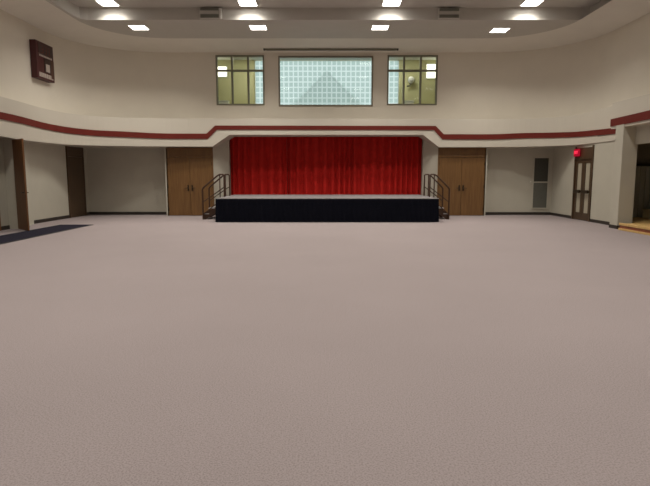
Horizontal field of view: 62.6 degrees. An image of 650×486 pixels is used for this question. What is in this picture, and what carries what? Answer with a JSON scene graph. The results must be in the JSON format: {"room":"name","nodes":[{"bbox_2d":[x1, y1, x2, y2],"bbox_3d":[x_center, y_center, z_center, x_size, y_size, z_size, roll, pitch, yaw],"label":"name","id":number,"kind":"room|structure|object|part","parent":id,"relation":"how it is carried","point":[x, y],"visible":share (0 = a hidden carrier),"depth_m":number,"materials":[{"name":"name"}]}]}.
{"room":"auditorium hall","nodes":[
{"label":"auditorium hall","id":0,"kind":"room"},
{"bbox_2d":[0,139,89,228],"bbox_3d":[-9.705,-0.631,6.245,1.990,2.700,29.550,0,7,0],"label":"wall","id":1,"kind":"structure","parent":0,"point":[45,164],"depth_m":17.18,"materials":[{"name":"grey paint"}]},
{"bbox_2d":[12,138,29,230],"bbox_3d":[-8.780,-1.653,15.210,0.550,2.500,1.882,-4,8,-30],"label":"door","id":2,"kind":"structure","parent":1,"relation":"in","point":[17,144],"depth_m":14.71,"materials":[{"name":"brown wood"}]},
{"bbox_2d":[1,212,89,229],"bbox_3d":[-9.768,0.657,6.381,1.565,0.110,29.300,0,7,0],"label":"baseboard","id":3,"kind":"structure","parent":1,"relation":"attached to","point":[88,213],"depth_m":17.71,"materials":[{"name":"grey plastic"}]},
{"bbox_2d":[65,146,86,217],"bbox_3d":[-9.152,-2.252,19.753,0.096,2.560,1.320,0,7,0],"label":"door","id":4,"kind":"structure","parent":1,"relation":"in","point":[74,164],"depth_m":19.72,"materials":[{"name":"brown wood"}]},
{"bbox_3d":[-9.180,-3.368,19.613,0.040,0.290,1.200,0,7,0],"label":"transom panel","id":5,"kind":"part","parent":4,"relation":"part of","materials":[{"name":"brown wood"}]},
{"bbox_2d":[0,9,168,117],"bbox_3d":[-8.947,-4.022,5.966,2.925,4.300,29.728,1,7,6],"label":"wall","id":6,"kind":"structure","parent":0,"point":[90,80],"depth_m":18.94,"materials":[{"name":"beige paint"}]},
{"bbox_2d":[29,39,54,82],"bbox_3d":[-8.939,-5.734,16.939,0.218,1.130,1.050,0,7,0],"label":"scoreboard","id":7,"kind":"object","parent":6,"relation":"attached to","point":[41,54],"visible":1,"depth_m":16.70,"materials":[{"name":"red paint"}]},
{"bbox_3d":[-8.844,-6.091,16.929,0.012,0.300,0.880,0,7,0],"label":"clock panel","id":8,"kind":"part","parent":7,"relation":"part of","materials":[{"name":"black"}]},
{"bbox_3d":[-8.844,-5.643,17.132,0.012,0.420,0.560,0,7,0],"label":"period panel","id":9,"kind":"part","parent":7,"relation":"part of","materials":[{"name":"black"}]},
{"bbox_3d":[-8.843,-5.600,17.359,0.014,0.560,0.200,0,7,0],"label":"panel","id":10,"kind":"part","parent":7,"relation":"part of","materials":[{"name":"brown"}]},
{"bbox_2d":[86,140,553,215],"bbox_3d":[-0.200,-2.698,20.741,18.300,3.200,1.170,0,7,0],"label":"wall","id":11,"kind":"structure","parent":0,"point":[119,179],"depth_m":20.67,"materials":[{"name":"grey paint"}]},
{"bbox_2d":[166,147,214,215],"bbox_3d":[-5.095,-2.310,20.213,1.770,2.560,0.133,0,7,0],"label":"door","id":12,"kind":"structure","parent":11,"relation":"in","point":[189,169],"depth_m":20.20,"materials":[{"name":"brown wood"}]},
{"bbox_3d":[-5.095,-3.405,20.110,1.670,0.240,0.045,0,7,0],"label":"transom panel","id":13,"kind":"part","parent":12,"relation":"part of","materials":[{"name":"brown wood"}]},
{"bbox_2d":[230,137,286,194],"bbox_3d":[-2.586,-2.656,20.931,2.209,3.010,0.190,0,7,0],"label":"stage curtain","id":14,"kind":"object","parent":11,"relation":"hanging from","point":[258,164],"visible":0.72,"depth_m":20.89,"materials":[{"name":"red fabric"}]},
{"bbox_2d":[287,137,349,194],"bbox_3d":[-0.250,-2.657,20.933,2.458,3.010,0.191,0,7,0],"label":"stage curtain","id":15,"kind":"object","parent":11,"relation":"hanging from","point":[315,165],"visible":0.66,"depth_m":20.89,"materials":[{"name":"red fabric"}]},
{"bbox_2d":[90,212,549,214],"bbox_3d":[-0.223,-1.153,20.838,17.926,0.110,0.046,0,7,1],"label":"baseboard","id":16,"kind":"structure","parent":11,"relation":"attached to","point":[91,213],"depth_m":20.90,"materials":[{"name":"grey plastic"}]},
{"bbox_2d":[350,137,421,194],"bbox_3d":[2.376,-2.657,20.932,2.789,3.010,0.193,0,7,0],"label":"stage curtain","id":17,"kind":"object","parent":11,"relation":"hanging from","point":[378,165],"visible":0.75,"depth_m":20.89,"materials":[{"name":"red fabric"}]},
{"bbox_2d":[437,147,486,215],"bbox_3d":[5.155,-2.310,20.213,1.810,2.560,0.133,0,7,0],"label":"door","id":18,"kind":"structure","parent":11,"relation":"in","point":[463,169],"depth_m":20.20,"materials":[{"name":"brown wood"}]},
{"bbox_3d":[5.155,-3.405,20.110,1.710,0.240,0.045,0,7,0],"label":"transom panel","id":19,"kind":"part","parent":18,"relation":"part of","materials":[{"name":"brown wood"}]},
{"bbox_2d":[531,157,549,208],"bbox_3d":[8.300,-2.308,20.602,0.620,1.980,0.039,0,7,0],"label":"wall panel","id":20,"kind":"object","parent":11,"relation":"attached to","point":[541,165],"visible":1,"depth_m":20.60,"materials":[{"name":"grey paint"}]},
{"bbox_3d":[8.300,-1.843,20.670,0.540,0.960,0.018,0,7,0],"label":"pane","id":21,"kind":"part","parent":20,"relation":"part of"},
{"bbox_3d":[8.300,-2.810,20.549,0.540,0.890,0.018,0,7,0],"label":"pane","id":22,"kind":"part","parent":20,"relation":"part of","materials":[{"name":"clear glass"}]},
{"bbox_2d":[0,215,649,485],"bbox_3d":[0.000,0.730,6.642,28.000,0.100,32.000,0,7,0],"label":"floor","id":23,"kind":"structure","parent":0,"point":[136,350],"depth_m":4.51,"materials":[{"name":"grey carpet"}]},
{"bbox_2d":[0,225,89,243],"bbox_3d":[-7.680,-0.137,13.110,1.040,0.011,6.950,0,7,0],"label":"floor mat","id":24,"kind":"object","parent":23,"relation":"on","point":[17,236],"visible":1,"depth_m":14.20,"materials":[{"name":"black carpet"}]},
{"bbox_2d":[202,174,230,218],"bbox_3d":[-3.858,-1.670,19.040,0.809,1.582,1.096,0,7,0],"label":"stair","id":25,"kind":"structure","parent":23,"relation":"on","point":[210,213],"depth_m":18.61,"materials":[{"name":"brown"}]},
{"bbox_3d":[-3.858,-1.466,18.542,0.775,0.967,0.034,0,7,0],"label":"rail","id":26,"kind":"part","parent":25,"relation":"part of","materials":[{"name":"brown metal"}]},
{"bbox_3d":[-3.858,-1.735,19.556,0.809,1.582,0.056,0,7,0],"label":"handrail","id":27,"kind":"part","parent":25,"relation":"part of","materials":[{"name":"brown metal"}]},
{"bbox_2d":[215,195,438,221],"bbox_3d":[0.070,-1.276,19.092,7.308,0.787,3.494,0,7,0],"label":"stage platform","id":28,"kind":"object","parent":23,"relation":"on","point":[233,208],"visible":0.97,"depth_m":17.39,"materials":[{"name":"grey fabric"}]},
{"bbox_3d":[0.070,-1.442,17.365,7.244,0.027,0.020,0,7,0],"label":"edge trim","id":29,"kind":"part","parent":28,"relation":"part of","materials":[{"name":"grey"}]},
{"bbox_2d":[423,174,449,218],"bbox_3d":[3.961,-1.670,19.040,0.734,1.582,1.096,0,7,0],"label":"stair","id":30,"kind":"structure","parent":23,"relation":"on","point":[442,213],"depth_m":18.59,"materials":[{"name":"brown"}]},
{"bbox_3d":[3.961,-1.735,19.556,0.734,1.582,0.056,0,7,0],"label":"handrail","id":31,"kind":"part","parent":30,"relation":"part of","materials":[{"name":"brown metal"}]},
{"bbox_3d":[3.960,-1.466,18.542,0.701,0.966,0.034,0,7,0],"label":"rail","id":32,"kind":"part","parent":30,"relation":"part of","materials":[{"name":"brown metal"}]},
{"bbox_2d":[618,217,649,235],"bbox_3d":[9.905,-0.245,13.222,3.350,0.200,8.200,0,7,0],"label":"platform","id":33,"kind":"object","parent":23,"relation":"on","point":[639,225],"visible":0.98,"depth_m":14.57,"materials":[{"name":"yellow wood"}]},
{"bbox_2d":[633,164,649,216],"bbox_3d":[10.150,-1.659,17.031,2.500,1.680,0.130,0,7,0],"label":"wall","id":34,"kind":"structure","parent":33,"relation":"on","point":[642,179],"depth_m":17.02,"materials":[{"name":"brown wood"}]},
{"bbox_2d":[642,209,649,218],"bbox_3d":[10.220,-0.903,16.617,0.500,0.290,0.420,0,7,0],"label":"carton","id":35,"kind":"object","parent":33,"relation":"on","point":[646,212],"visible":1,"depth_m":16.61,"materials":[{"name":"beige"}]},
{"bbox_2d":[0,0,649,51],"bbox_3d":[0.100,-5.722,5.532,18.540,0.740,29.640,0,7,0],"label":"ceiling","id":36,"kind":"structure","parent":0,"point":[174,25],"depth_m":17.07,"materials":[{"name":"paint"}]},
{"bbox_2d":[95,0,119,5],"bbox_3d":[-6.520,-7.199,16.050,0.560,0.022,0.560,0,7,0],"label":"recessed light","id":37,"kind":"object","parent":36,"relation":"in","point":[101,2],"visible":1,"depth_m":16.01,"materials":[{"name":"white plastic"}]},
{"bbox_2d":[127,25,149,29],"bbox_3d":[-6.050,-7.003,17.384,0.560,0.022,0.560,0,7,0],"label":"recessed light","id":38,"kind":"object","parent":36,"relation":"in","point":[133,27],"visible":1,"depth_m":17.37,"materials":[{"name":"white plastic"}]},
{"bbox_2d":[129,26,148,29],"bbox_3d":[-6.050,-7.005,17.384,0.510,0.012,0.510,0,7,0],"label":"diffuser","id":39,"kind":"object","parent":38,"relation":"attached to","point":[132,27],"depth_m":17.39,"materials":[{"name":"white plastic"}]},
{"bbox_2d":[199,8,221,18],"bbox_3d":[-3.520,-7.067,16.474,0.680,0.310,0.128,0,7,0],"label":"ceiling vent","id":40,"kind":"object","parent":36,"relation":"in","point":[204,13],"visible":1,"depth_m":16.44,"materials":[{"name":"beige metal"}]},
{"bbox_2d":[200,8,217,9],"bbox_3d":[-3.550,-7.173,16.417,0.560,0.065,0.018,0,7,0],"label":"grille","id":41,"kind":"object","parent":40,"relation":"attached to","point":[200,8],"depth_m":16.41,"materials":[{"name":"grey metal"}]},
{"bbox_2d":[200,14,218,17],"bbox_3d":[-3.550,-6.983,16.446,0.560,0.110,0.008,0,7,0],"label":"grille","id":42,"kind":"object","parent":40,"relation":"attached to","point":[201,15],"depth_m":16.44,"materials":[{"name":"grey metal"}]},
{"bbox_2d":[237,0,257,5],"bbox_3d":[-2.320,-7.199,16.050,0.560,0.022,0.560,0,7,0],"label":"recessed light","id":43,"kind":"object","parent":36,"relation":"in","point":[240,2],"visible":1,"depth_m":15.99,"materials":[{"name":"white plastic"}]},
{"bbox_2d":[248,25,267,29],"bbox_3d":[-2.170,-7.003,17.384,0.560,0.022,0.560,0,7,0],"label":"recessed light","id":44,"kind":"object","parent":36,"relation":"in","point":[252,27],"visible":1,"depth_m":17.37,"materials":[{"name":"white plastic"}]},
{"bbox_2d":[250,26,266,29],"bbox_3d":[-2.170,-7.005,17.384,0.510,0.012,0.510,0,7,0],"label":"diffuser","id":45,"kind":"object","parent":44,"relation":"attached to","point":[251,27],"depth_m":17.42,"materials":[{"name":"white plastic"}]},
{"bbox_2d":[263,48,397,50],"bbox_3d":[0.220,-7.151,19.785,4.980,0.056,0.110,0,7,0],"label":"case","id":46,"kind":"object","parent":36,"relation":"attached to","point":[264,49],"visible":1,"depth_m":19.73,"materials":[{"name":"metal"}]},
{"bbox_2d":[371,25,389,29],"bbox_3d":[1.790,-7.003,17.384,0.560,0.022,0.560,0,7,0],"label":"recessed light","id":47,"kind":"object","parent":36,"relation":"in","point":[374,27],"visible":1,"depth_m":17.37,"materials":[{"name":"white plastic"}]},
{"bbox_2d":[372,26,387,29],"bbox_3d":[1.790,-7.005,17.384,0.510,0.012,0.510,0,7,0],"label":"diffuser","id":48,"kind":"object","parent":47,"relation":"attached to","point":[373,27],"depth_m":17.43,"materials":[{"name":"white plastic"}]},
{"bbox_2d":[381,0,401,5],"bbox_3d":[2.000,-7.199,16.050,0.560,0.022,0.560,0,7,0],"label":"recessed light","id":49,"kind":"object","parent":36,"relation":"in","point":[385,2],"visible":1,"depth_m":16.03,"materials":[{"name":"white plastic"}]},
{"bbox_2d":[438,8,459,18],"bbox_3d":[3.820,-7.067,16.480,0.660,0.310,0.116,0,7,0],"label":"ceiling vent","id":50,"kind":"object","parent":36,"relation":"in","point":[443,13],"visible":1,"depth_m":16.44,"materials":[{"name":"beige metal"}]},
{"bbox_2d":[439,14,458,17],"bbox_3d":[3.820,-6.975,16.447,0.600,0.095,0.008,0,7,0],"label":"grille","id":51,"kind":"object","parent":50,"relation":"attached to","point":[440,15],"depth_m":16.44,"materials":[{"name":"grey metal"}]},
{"bbox_2d":[440,8,458,10],"bbox_3d":[3.820,-7.163,16.418,0.600,0.085,0.018,0,7,0],"label":"grille","id":52,"kind":"object","parent":50,"relation":"attached to","point":[441,9],"depth_m":16.41,"materials":[{"name":"grey metal"}]},
{"bbox_2d":[489,28,510,32],"bbox_3d":[5.780,-7.045,17.712,0.560,0.022,0.560,0,7,0],"label":"recessed light","id":53,"kind":"object","parent":36,"relation":"in","point":[494,30],"visible":1,"depth_m":17.73,"materials":[{"name":"white plastic"}]},
{"bbox_2d":[491,28,509,31],"bbox_3d":[5.780,-7.045,17.712,0.510,0.012,0.510,0,7,0],"label":"diffuser","id":54,"kind":"object","parent":53,"relation":"attached to","point":[494,29],"depth_m":17.61,"materials":[{"name":"white plastic"}]},
{"bbox_2d":[519,0,544,5],"bbox_3d":[6.200,-7.199,16.050,0.560,0.022,0.560,0,7,0],"label":"recessed light","id":55,"kind":"object","parent":36,"relation":"in","point":[526,2],"visible":1,"depth_m":16.06,"materials":[{"name":"white plastic"}]},
{"bbox_2d":[521,1,541,5],"bbox_3d":[6.200,-7.200,16.050,0.510,0.012,0.510,0,7,0],"label":"diffuser","id":56,"kind":"object","parent":55,"relation":"attached to","point":[526,3],"depth_m":16.08,"materials":[{"name":"white plastic"}]},
{"bbox_2d":[218,60,435,103],"bbox_3d":[0.000,-6.158,21.486,11.440,2.680,2.070,0,7,0],"label":"wall","id":57,"kind":"structure","parent":0,"point":[240,78],"depth_m":22.35,"materials":[{"name":"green paint"}]},
{"bbox_2d":[218,66,227,76],"bbox_3d":[-4.360,-7.117,22.227,0.600,0.440,0.118,0,7,0],"label":"light","id":58,"kind":"object","parent":57,"relation":"attached to","point":[220,74],"visible":0.51,"depth_m":22.18,"materials":[{"name":"white plastic"}]},
{"bbox_2d":[255,60,398,104],"bbox_3d":[0.080,-6.412,22.427,6.000,2.390,0.040,0,7,0],"label":"window","id":59,"kind":"structure","parent":57,"relation":"in","point":[259,65],"depth_m":22.37,"materials":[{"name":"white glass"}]},
{"bbox_2d":[407,76,414,86],"bbox_3d":[3.554,-6.688,22.195,0.312,0.423,0.309,0,7,0],"label":"wall lamp","id":60,"kind":"object","parent":57,"relation":"attached to","point":[411,79],"visible":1,"depth_m":22.10,"materials":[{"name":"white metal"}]},
{"bbox_3d":[3.570,-6.758,22.172,0.280,0.280,0.280,0,7,0],"label":"globe","id":61,"kind":"part","parent":60,"relation":"part of","materials":[{"name":"white glass"}]},
{"bbox_2d":[426,64,435,78],"bbox_3d":[4.500,-7.137,22.224,0.600,0.600,0.118,0,7,0],"label":"light","id":62,"kind":"object","parent":57,"relation":"attached to","point":[429,75],"visible":0.46,"depth_m":22.17,"materials":[{"name":"white plastic"}]},
{"bbox_3d":[0.000,-5.301,22.208,11.000,0.800,0.590,0,7,0],"label":"ledge","id":63,"kind":"object","parent":57,"relation":"attached to","visible":0},
{"bbox_2d":[219,100,229,103],"bbox_3d":[-4.200,-5.770,22.054,0.500,0.170,0.260,0,7,0],"label":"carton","id":64,"kind":"object","parent":63,"relation":"on","point":[220,101],"visible":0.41,"depth_m":21.93,"materials":[{"name":"white cardboard"}]},
{"bbox_2d":[404,100,413,103],"bbox_3d":[3.460,-5.770,22.054,0.380,0.170,0.260,0,7,0],"label":"carton","id":65,"kind":"object","parent":63,"relation":"on","point":[406,101],"visible":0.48,"depth_m":21.93,"materials":[{"name":"white cardboard"}]},
{"bbox_2d":[218,57,435,59],"bbox_3d":[0.000,-7.537,21.314,11.440,0.100,2.070,0,7,0],"label":"ceiling","id":66,"kind":"structure","parent":0,"point":[219,58],"depth_m":21.93,"materials":[{"name":"white paint"}]},
{"bbox_2d":[167,52,487,146],"bbox_3d":[0.100,-5.831,20.409,12.100,4.300,0.150,0,7,0],"label":"wall","id":67,"kind":"structure","parent":0,"point":[462,76],"depth_m":20.35,"materials":[{"name":"beige paint"}]},
{"bbox_2d":[215,55,264,104],"bbox_3d":[-3.215,-6.175,20.338,1.830,1.840,0.145,0,7,0],"label":"window","id":68,"kind":"structure","parent":67,"relation":"in","point":[216,56],"depth_m":20.26,"materials":[{"name":"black metal"}]},
{"bbox_2d":[278,56,372,105],"bbox_3d":[0.030,-6.140,20.340,3.580,1.850,0.150,0,7,0],"label":"window","id":69,"kind":"structure","parent":67,"relation":"in","point":[279,57],"depth_m":20.20,"materials":[{"name":"brown"}]},
{"bbox_2d":[387,55,437,104],"bbox_3d":[3.310,-6.175,20.338,1.900,1.840,0.145,0,7,0],"label":"window","id":70,"kind":"structure","parent":67,"relation":"in","point":[420,70],"depth_m":20.25,"materials":[{"name":"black metal"}]},
{"bbox_2d":[486,13,649,118],"bbox_3d":[9.147,-4.022,5.966,2.925,4.300,29.728,-1,7,-6],"label":"wall","id":71,"kind":"structure","parent":0,"point":[600,72],"depth_m":18.93,"materials":[{"name":"beige paint"}]},
{"bbox_2d":[551,141,614,221],"bbox_3d":[8.875,-2.079,18.208,0.250,2.600,5.450,0,7,0],"label":"wall","id":72,"kind":"structure","parent":0,"point":[563,157],"depth_m":17.50,"materials":[{"name":"grey paint"}]},
{"bbox_2d":[571,145,594,221],"bbox_3d":[8.740,-2.021,18.149,0.180,2.500,1.280,0,7,0],"label":"door","id":73,"kind":"structure","parent":72,"relation":"in","point":[583,164],"depth_m":18.11,"materials":[{"name":"brown wood"}]},
{"bbox_2d":[574,149,579,156],"bbox_3d":[8.691,-3.107,18.417,0.116,0.250,0.340,0,7,0],"label":"exit sign","id":74,"kind":"object","parent":73,"relation":"attached to","point":[576,151],"visible":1,"depth_m":18.36,"materials":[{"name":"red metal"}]},
{"bbox_3d":[8.770,-1.903,18.451,0.016,1.670,0.301,0,7,0],"label":"glass","id":75,"kind":"part","parent":73,"relation":"part of","materials":[{"name":"beige glass"}]},
{"bbox_3d":[8.780,-3.058,18.020,0.060,0.310,1.140,0,7,0],"label":"transom panel","id":76,"kind":"part","parent":73,"relation":"part of","materials":[{"name":"brown wood"}]},
{"bbox_3d":[8.770,-1.832,17.887,0.016,1.670,0.301,0,7,0],"label":"glass","id":77,"kind":"part","parent":73,"relation":"part of","materials":[{"name":"beige glass"}]},
{"bbox_2d":[550,212,619,228],"bbox_3d":[8.534,-0.793,18.005,0.432,0.100,5.552,0,7,0],"label":"baseboard","id":78,"kind":"structure","parent":72,"relation":"attached to","point":[553,214],"depth_m":17.15,"materials":[{"name":"grey plastic"}]},
{"bbox_2d":[610,124,637,224],"bbox_3d":[8.545,-1.890,15.294,0.430,2.950,0.420,0,7,0],"label":"wall pillar","id":79,"kind":"structure","parent":0,"point":[625,151],"depth_m":15.13,"materials":[{"name":"grey paint"}]},
{"bbox_2d":[598,134,649,163],"bbox_3d":[10.150,-1.609,13.051,3.100,2.950,8.500,0,7,0],"label":"wall","id":80,"kind":"structure","parent":0,"point":[643,151],"depth_m":17.08,"materials":[{"name":"brown paint"}]},
{"bbox_2d":[0,96,615,147],"bbox_3d":[0.000,-2.338,6.066,18.640,1.094,29.420,0,7,0],"label":"trim","id":81,"kind":"structure","parent":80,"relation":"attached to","point":[18,120],"depth_m":19.55,"materials":[{"name":"paint"}]},
{"bbox_2d":[610,94,649,128],"bbox_3d":[8.822,-2.184,3.516,0.995,0.740,24.320,0,7,0],"label":"trim","id":82,"kind":"structure","parent":80,"relation":"attached to","point":[633,112],"depth_m":14.58,"materials":[{"name":"paint"}]},
{"bbox_2d":[635,124,649,143],"bbox_3d":[8.630,-0.392,3.327,0.260,2.950,23.700,0,7,0],"label":"wall","id":83,"kind":"structure","parent":0,"point":[642,132],"depth_m":14.61,"materials":[{"name":"grey paint"}]},
{"label":"outside","id":84,"kind":"structure","parent":0,"visible":0},
{"bbox_2d":[292,72,361,104],"bbox_3d":[0.100,-5.027,26.380,4.020,6.420,1.800,0,7,0],"label":"gabled building","id":85,"kind":"structure","parent":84,"point":[324,74],"depth_m":25.33,"materials":[{"name":"white"}]}
]}

